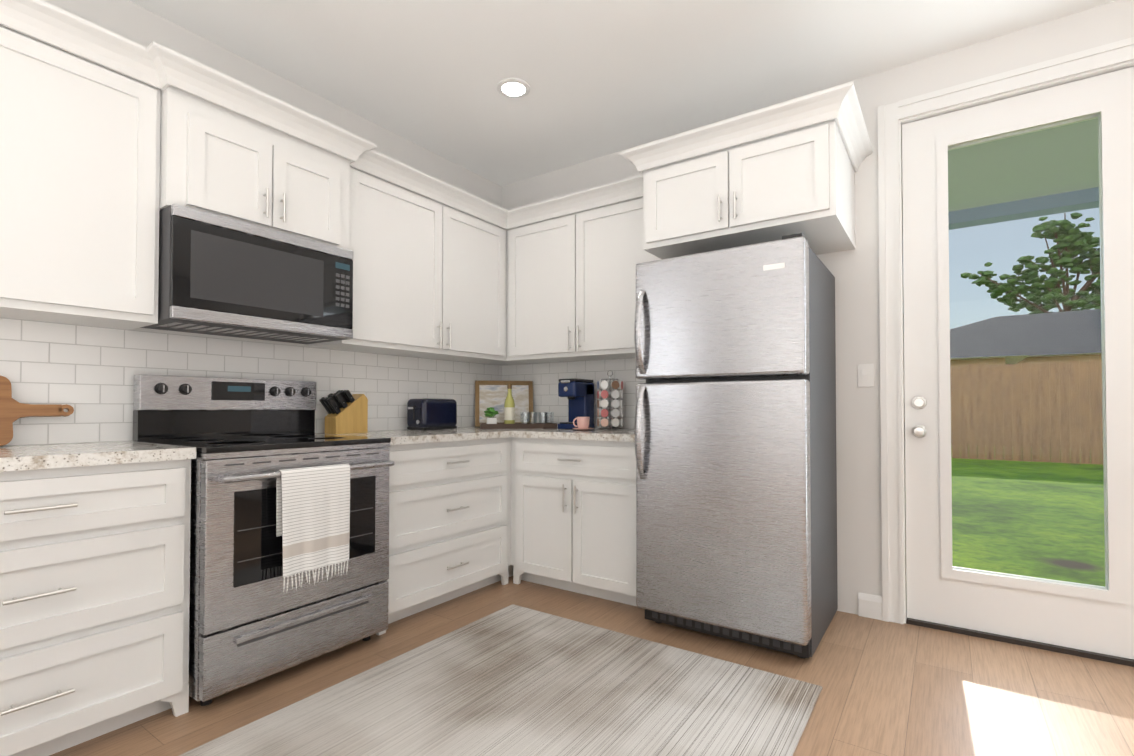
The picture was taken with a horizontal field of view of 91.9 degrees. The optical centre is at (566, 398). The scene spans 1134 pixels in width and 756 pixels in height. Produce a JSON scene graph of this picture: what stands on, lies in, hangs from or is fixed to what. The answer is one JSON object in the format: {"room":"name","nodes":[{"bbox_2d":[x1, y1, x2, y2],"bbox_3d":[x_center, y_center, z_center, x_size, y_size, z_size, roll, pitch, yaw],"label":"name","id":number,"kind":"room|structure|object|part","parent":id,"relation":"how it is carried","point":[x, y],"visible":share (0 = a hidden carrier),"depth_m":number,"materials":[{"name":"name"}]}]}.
{"room":"kitchen","nodes":[
{"label":"kitchen","id":0,"kind":"room"},
{"bbox_2d":[43,0,501,443],"bbox_3d":[-2.541,-0.298,1.330,0.140,2.740,7.280,-1,-1,35],"label":"wall","id":1,"kind":"structure","parent":0,"point":[133,22],"depth_m":2.70,"materials":[{"name":"white paint"}]},
{"bbox_2d":[0,12,162,329],"bbox_3d":[-1.990,-0.750,1.725,0.326,0.914,1.104,-1,-1,35],"label":"upper cabinet","id":2,"kind":"object","parent":1,"relation":"attached to","point":[112,144],"depth_m":1.89,"materials":[{"name":"white paint"}]},
{"bbox_2d":[0,317,501,445],"bbox_3d":[-1.545,-0.049,2.638,0.008,0.458,3.692,-1,-1,35],"label":"tile backsplash","id":3,"kind":"structure","parent":1,"relation":"attached to","point":[87,373],"depth_m":2.34,"materials":[{"name":"white tile"}]},
{"bbox_2d":[160,68,355,255],"bbox_3d":[-1.432,-0.966,2.483,0.386,0.485,0.768,-1,-1,35],"label":"upper cabinet","id":4,"kind":"object","parent":1,"relation":"attached to","point":[222,155],"depth_m":2.30,"materials":[{"name":"white paint"}]},
{"bbox_2d":[140,204,352,343],"bbox_3d":[-1.421,-0.508,2.469,0.410,0.427,0.758,-1,-1,35],"label":"microwave","id":5,"kind":"object","parent":4,"relation":"attached to","point":[221,276],"visible":0.98,"depth_m":2.28,"materials":[{"name":"grey metal"}]},
{"bbox_3d":[-0.311,-1.225,1.980,2.154,0.092,3.419,-1,-1,35],"label":"crown","id":6,"kind":"part","parent":4,"relation":"part of","materials":[{"name":"white paint"}]},
{"bbox_2d":[308,160,439,358],"bbox_3d":[-1.038,-0.728,3.103,0.326,0.914,0.703,-1,-1,35],"label":"upper cabinet","id":7,"kind":"object","parent":1,"relation":"attached to","point":[394,262],"depth_m":2.97,"materials":[{"name":"white paint"}]},
{"bbox_2d":[436,192,515,363],"bbox_3d":[-0.690,-0.720,3.542,0.401,0.914,0.656,-1,-1,35],"label":"upper cabinet","id":8,"kind":"object","parent":1,"relation":"attached to","point":[472,240],"depth_m":3.46,"materials":[{"name":"white paint"}]},
{"bbox_2d":[49,576,1133,755],"bbox_3d":[0.068,1.072,-0.495,6.480,0.060,7.280,-1,-1,35],"label":"floor","id":9,"kind":"structure","parent":0,"point":[889,688],"depth_m":2.07,"materials":[{"name":"wood"}]},
{"bbox_2d":[0,459,190,755],"bbox_3d":[-1.772,0.642,1.747,0.629,0.874,0.781,-1,-1,35],"label":"base cabinet","id":10,"kind":"object","parent":9,"relation":"on","point":[94,594],"visible":0.96,"depth_m":1.66,"materials":[{"name":"white paint"}]},
{"bbox_2d":[0,441,195,471],"bbox_3d":[-1.933,0.180,1.500,0.640,0.038,1.384,-1,-1,35],"label":"countertop","id":11,"kind":"structure","parent":10,"relation":"on","point":[28,457],"depth_m":1.73,"materials":[{"name":"stone"}]},
{"bbox_2d":[0,376,73,445],"bbox_3d":[-2.035,0.041,1.851,0.071,0.250,0.562,-1,-1,35],"label":"cutting board","id":12,"kind":"object","parent":11,"relation":"on","point":[12,410],"visible":0.88,"depth_m":1.94,"materials":[{"name":"brown wood"}]},
{"bbox_2d":[133,374,394,705],"bbox_3d":[-1.256,0.496,2.338,0.754,1.186,0.756,-1,-1,35],"label":"range","id":13,"kind":"object","parent":9,"relation":"on","point":[289,541],"visible":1,"depth_m":2.12,"materials":[{"name":"silver metal"}]},
{"bbox_2d":[376,437,511,634],"bbox_3d":[-0.862,0.664,3.066,0.629,0.874,0.879,-1,-1,35],"label":"base cabinet","id":14,"kind":"object","parent":9,"relation":"on","point":[449,520],"depth_m":2.86,"materials":[{"name":"white paint"}]},
{"bbox_2d":[315,427,634,444],"bbox_3d":[-0.315,0.207,3.094,1.492,0.038,1.536,-1,-1,35],"label":"countertop","id":15,"kind":"structure","parent":14,"relation":"on","point":[400,437],"depth_m":3.01,"materials":[{"name":"stone"}]},
{"bbox_2d":[319,390,367,433],"bbox_3d":[-1.195,0.069,2.930,0.100,0.231,0.228,-1,-1,35],"label":"knife block","id":16,"kind":"object","parent":15,"relation":"on","point":[347,410],"visible":1,"depth_m":2.90,"materials":[{"name":"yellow wood"}]},
{"bbox_2d":[407,398,456,430],"bbox_3d":[-0.844,0.096,3.393,0.170,0.193,0.315,-1,-1,35],"label":"toaster","id":17,"kind":"object","parent":15,"relation":"on","point":[424,414],"visible":1,"depth_m":3.31,"materials":[{"name":"blue plastic"}]},
{"bbox_2d":[475,380,532,426],"bbox_3d":[-0.447,0.035,3.905,0.410,0.329,0.071,0,-1,-10],"label":"picture frame","id":18,"kind":"object","parent":15,"relation":"on","point":[492,394],"visible":0.69,"depth_m":3.91,"materials":[{"name":"gold wood"}]},
{"bbox_2d":[480,384,556,428],"bbox_3d":[-0.329,0.048,3.677,0.500,0.298,0.200,0,-1,-10],"label":"serving tray","id":19,"kind":"object","parent":15,"relation":"on","point":[509,415],"visible":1,"depth_m":3.64,"materials":[{"name":"brown wood"}]},
{"bbox_2d":[484,407,497,423],"bbox_3d":[-0.502,0.121,3.647,0.107,0.132,0.105,-1,-1,35],"label":"plant","id":20,"kind":"object","parent":19,"relation":"on","point":[490,411],"depth_m":3.62,"materials":[{"name":"green plant"}]},
{"bbox_2d":[504,384,514,423],"bbox_3d":[-0.386,0.043,3.682,0.070,0.289,0.070,-1,-1,35],"label":"bottle","id":21,"kind":"object","parent":19,"relation":"on","point":[509,406],"depth_m":3.66,"materials":[{"name":"yellow glass"}]},
{"bbox_2d":[558,378,593,428],"bbox_3d":[0.058,0.034,3.573,0.140,0.322,0.246,-1,-1,35],"label":"coffee maker","id":22,"kind":"object","parent":15,"relation":"on","point":[578,394],"visible":0.92,"depth_m":3.55,"materials":[{"name":"blue plastic"}]},
{"bbox_2d":[573,417,593,430],"bbox_3d":[0.098,0.149,3.304,0.132,0.082,0.132,-1,-1,35],"label":"cup","id":23,"kind":"object","parent":15,"relation":"on","point":[583,423],"visible":1,"depth_m":3.27,"materials":[{"name":"pink ceramic"}]},
{"bbox_2d":[597,370,622,429],"bbox_3d":[0.272,0.006,3.443,0.165,0.374,0.164,-1,-1,35],"label":"pod carousel","id":24,"kind":"object","parent":15,"relation":"on","point":[609,423],"visible":1,"depth_m":3.38,"materials":[{"name":"silver metal"}]},
{"bbox_2d":[179,604,822,755],"bbox_3d":[-0.360,1.070,1.478,1.515,0.008,2.440,-1,-1,35],"label":"rug","id":25,"kind":"object","parent":9,"relation":"on","point":[513,680],"visible":1,"depth_m":1.93,"materials":[{"name":"beige fabric"}]},
{"bbox_2d":[511,437,636,605],"bbox_3d":[0.182,0.667,3.277,0.890,0.874,0.658,-1,-1,35],"label":"base cabinet","id":26,"kind":"object","parent":9,"relation":"on","point":[573,515],"visible":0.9,"depth_m":3.02,"materials":[{"name":"white paint"}]},
{"bbox_2d":[634,233,837,658],"bbox_3d":[0.835,0.216,2.681,0.760,1.757,0.826,-1,-1,35],"label":"refrigerator","id":27,"kind":"object","parent":9,"relation":"on","point":[736,467],"visible":1,"depth_m":2.37,"materials":[{"name":"grey metal"}]},
{"bbox_2d":[129,0,1116,186],"bbox_3d":[0.068,-1.737,-0.448,6.480,0.080,7.280,-1,-1,35],"label":"ceiling","id":28,"kind":"structure","parent":0,"point":[601,78],"depth_m":2.62,"materials":[{"name":"white paint"}]},
{"bbox_2d":[497,77,529,97],"bbox_3d":[-0.282,-1.636,2.891,0.176,0.012,0.176,-1,-1,35],"label":"recessed light","id":29,"kind":"object","parent":28,"relation":"in","point":[512,87],"visible":1,"depth_m":2.88,"materials":[{"name":"white plastic"}]},
{"bbox_2d":[502,0,1133,614],"bbox_3d":[2.154,-0.280,2.426,6.340,2.740,0.140,-1,-1,35],"label":"wall","id":30,"kind":"structure","parent":0,"point":[858,414],"depth_m":2.78,"materials":[{"name":"white paint"}]},
{"bbox_2d":[502,358,645,428],"bbox_3d":[0.121,-0.031,3.736,1.500,0.458,0.008,-1,-1,35],"label":"tile backsplash","id":31,"kind":"structure","parent":30,"relation":"attached to","point":[544,377],"depth_m":3.81,"materials":[{"name":"white tile"}]},
{"bbox_2d":[508,184,655,363],"bbox_3d":[0.136,-0.721,3.501,1.194,0.914,0.396,-1,-1,35],"label":"upper cabinet","id":32,"kind":"object","parent":30,"relation":"attached to","point":[572,267],"depth_m":3.41,"materials":[{"name":"white paint"}]},
{"bbox_2d":[636,108,859,259],"bbox_3d":[0.931,-0.979,2.814,0.900,0.421,0.631,-1,-1,35],"label":"upper cabinet","id":33,"kind":"object","parent":30,"relation":"attached to","point":[791,177],"depth_m":2.54,"materials":[{"name":"white paint"}]},
{"bbox_2d":[857,364,873,386],"bbox_3d":[1.510,-0.119,2.775,0.072,0.116,0.012,-1,-1,35],"label":"switch plate","id":34,"kind":"object","parent":30,"relation":"attached to","point":[864,375],"visible":1,"depth_m":2.77,"materials":[{"name":"white plastic"}]},
{"bbox_2d":[858,593,881,619],"bbox_3d":[1.520,1.039,2.747,0.105,0.113,0.016,-1,-1,35],"label":"baseboard","id":35,"kind":"structure","parent":30,"relation":"attached to","point":[869,605],"depth_m":2.74,"materials":[{"name":"white wood"}]},
{"bbox_2d":[878,37,1133,623],"bbox_3d":[2.061,-0.189,2.476,1.114,2.560,0.159,-1,-1,35],"label":"door frame","id":36,"kind":"structure","parent":30,"relation":"attached to","point":[1073,67],"depth_m":2.69,"materials":[{"name":"white wood"}]},
{"bbox_2d":[902,67,1133,666],"bbox_3d":[2.050,-0.139,2.459,0.914,2.460,0.160,-1,-1,35],"label":"exterior door","id":37,"kind":"structure","parent":30,"relation":"in","point":[1095,622],"depth_m":2.47,"materials":[{"name":"white wood"}]},
{"bbox_2d":[948,118,1098,229],"bbox_3d":[3.335,-0.331,3.556,9.000,3.080,3.059,-1,-1,35],"label":"porch roof","id":38,"kind":"structure","parent":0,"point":[965,205],"depth_m":4.29,"materials":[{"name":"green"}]},
{"label":"outside","id":39,"kind":"structure","parent":0,"visible":0},
{"bbox_2d":[951,441,1104,586],"bbox_3d":[20.708,1.755,26.041,70.000,0.450,59.859,-1,-1,35],"label":"ground","id":40,"kind":"structure","parent":39,"point":[1003,556],"depth_m":5.45,"materials":[{"name":"green plant"}]},
{"bbox_2d":[950,309,1101,441],"bbox_3d":[17.797,-0.943,20.110,17.000,4.850,14.000,-1,-1,35],"label":"house","id":41,"kind":"structure","parent":40,"relation":"on","point":[1006,353],"depth_m":18.57,"materials":[{"name":"grey"}]},
{"bbox_2d":[950,360,1102,464],"bbox_3d":[9.399,0.277,11.342,20.120,2.061,0.060,-1,-1,35],"label":"fence","id":42,"kind":"object","parent":40,"relation":"on","point":[1023,373],"depth_m":11.25,"materials":[{"name":"brown wood"}]},
{"bbox_2d":[961,212,1100,313],"bbox_3d":[26.058,-4.255,29.398,7.978,11.798,4.705,-1,-1,35],"label":"tree","id":43,"kind":"object","parent":40,"relation":"on","point":[1060,259],"depth_m":28.85,"materials":[{"name":"green plant"}]}
]}

